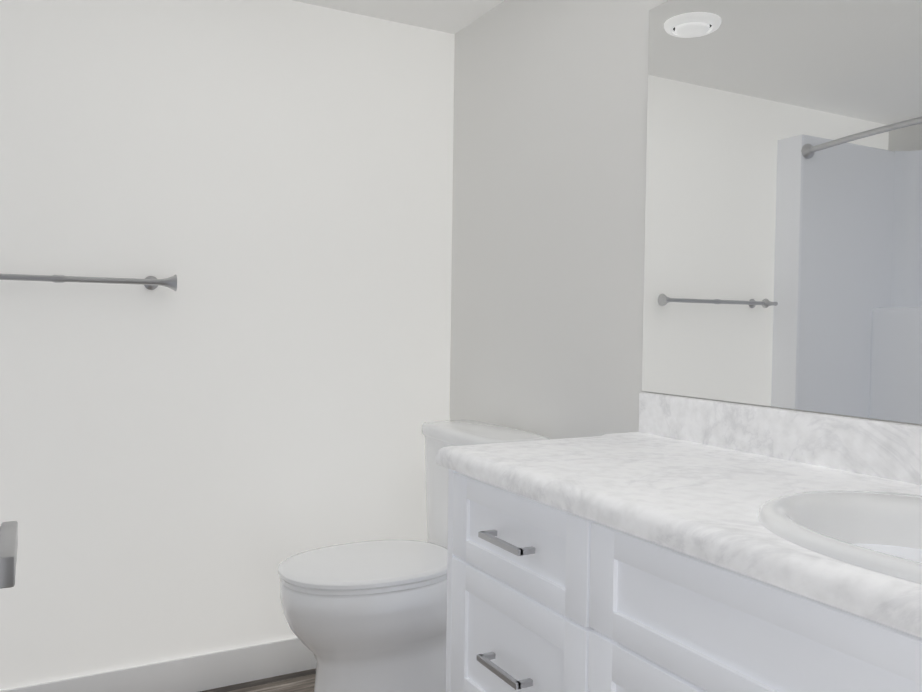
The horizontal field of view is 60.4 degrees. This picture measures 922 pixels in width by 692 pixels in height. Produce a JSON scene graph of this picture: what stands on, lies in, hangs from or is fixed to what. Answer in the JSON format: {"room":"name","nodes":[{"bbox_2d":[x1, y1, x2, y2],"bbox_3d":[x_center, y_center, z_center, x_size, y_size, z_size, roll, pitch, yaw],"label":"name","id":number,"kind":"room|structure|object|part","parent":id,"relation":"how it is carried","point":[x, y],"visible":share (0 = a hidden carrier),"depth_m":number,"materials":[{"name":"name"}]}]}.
{"room":"bathroom","nodes":[
{"label":"bathroom","id":0,"kind":"room"},
{"bbox_2d":[0,0,454,689],"bbox_3d":[-1.149,-0.019,2.295,2.670,2.170,0.100,0,2,-28],"label":"wall","id":1,"kind":"structure","parent":0,"point":[224,430],"depth_m":2.43,"materials":[{"name":"white paint"}]},
{"bbox_2d":[0,274,176,290],"bbox_3d":[-1.143,-0.186,2.185,0.675,0.050,0.086,0,2,-28],"label":"towel rail","id":2,"kind":"object","parent":1,"relation":"attached to","point":[151,282],"visible":1,"depth_m":2.23,"materials":[{"name":"silver metal"}]},
{"bbox_2d":[0,637,316,691],"bbox_3d":[-0.781,1.011,2.464,1.662,0.112,0.012,0,2,-28],"label":"baseboard","id":3,"kind":"structure","parent":1,"relation":"attached to","point":[208,671],"depth_m":2.44,"materials":[{"name":"white wood"}]},
{"bbox_2d":[200,668,315,691],"bbox_3d":[-0.383,1.147,0.873,2.670,0.060,3.400,0,2,-28],"label":"floor","id":4,"kind":"structure","parent":0,"point":[302,681],"depth_m":2.50,"materials":[{"name":"wood"}]},
{"bbox_2d":[278,420,549,691],"bbox_3d":[-0.161,0.665,2.276,0.723,0.832,0.508,0,2,-28],"label":"toilet","id":5,"kind":"object","parent":4,"relation":"on","point":[366,616],"visible":0.75,"depth_m":2.13,"materials":[{"name":"white ceramic"}]},
{"bbox_3d":[-0.257,0.615,2.223,0.504,0.034,0.384,0,2,-28],"label":"seat","id":6,"kind":"part","parent":5,"relation":"part of","materials":[{"name":"white plastic"}]},
{"bbox_3d":[-0.244,0.857,2.239,0.531,0.447,0.372,0,2,-28],"label":"bowl","id":7,"kind":"part","parent":5,"relation":"part of","materials":[{"name":"white ceramic"}]},
{"bbox_3d":[0.062,0.462,2.389,0.224,0.427,0.508,0,2,-28],"label":"tank","id":8,"kind":"part","parent":5,"relation":"part of","materials":[{"name":"white ceramic"}]},
{"bbox_2d":[435,460,921,691],"bbox_3d":[0.522,0.696,1.173,0.582,0.849,1.380,0,2,-28],"label":"bathroom vanity","id":9,"kind":"object","parent":4,"relation":"on","point":[679,544],"depth_m":1.17,"materials":[{"name":"white wood"}]},
{"bbox_2d":[435,432,921,627],"bbox_3d":[0.531,0.250,1.176,0.567,0.040,1.416,0,2,-28],"label":"countertop","id":10,"kind":"structure","parent":9,"relation":"on","point":[641,480],"depth_m":1.30,"materials":[{"name":"white stone"}]},
{"bbox_2d":[683,476,921,583],"bbox_3d":[0.611,0.280,0.940,0.402,0.116,0.524,0,2,-28],"label":"sink","id":11,"kind":"object","parent":10,"relation":"in","point":[873,522],"depth_m":1.11,"materials":[{"name":"white ceramic"}]},
{"bbox_2d":[293,0,504,33],"bbox_3d":[-0.525,-1.093,1.132,2.670,0.060,2.670,0,2,-28],"label":"ceiling","id":12,"kind":"structure","parent":0,"point":[452,16],"depth_m":2.59,"materials":[{"name":"white paint"}]},
{"bbox_2d":[450,0,921,438],"bbox_3d":[0.788,0.033,1.407,0.100,2.170,3.300,0,2,-28],"label":"wall","id":13,"kind":"structure","parent":0,"point":[549,181],"depth_m":2.28,"materials":[{"name":"white paint"}]},
{"bbox_2d":[639,392,921,483],"bbox_3d":[0.773,0.182,1.304,0.019,0.097,1.416,0,2,-28],"label":"backsplash","id":14,"kind":"structure","parent":13,"relation":"attached to","point":[880,448],"depth_m":1.53,"materials":[{"name":"white stone"}]},
{"bbox_2d":[642,0,921,423],"bbox_3d":[0.784,-0.328,1.299,0.005,0.918,1.416,0,2,-28],"label":"mirror","id":15,"kind":"object","parent":13,"relation":"attached to","point":[783,241],"visible":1,"depth_m":1.56,"materials":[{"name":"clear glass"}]},
{"bbox_3d":[-0.120,0.089,-0.056,0.005,2.115,0.120,0,2,-28],"label":"door frame","id":16,"kind":"structure","parent":0,"visible":0},
{"bbox_3d":[-0.331,0.074,0.400,0.035,2.088,0.864,0,2,-28],"label":"door","id":17,"kind":"structure","parent":16,"relation":"attached to","visible":0},
{"bbox_2d":[0,521,17,588],"bbox_3d":[-0.443,0.188,0.718,0.070,0.066,0.151,0,2,-28],"label":"door handle","id":18,"kind":"object","parent":17,"relation":"attached to","point":[8,543],"visible":1,"depth_m":0.68,"materials":[{"name":"silver metal"}]}
]}

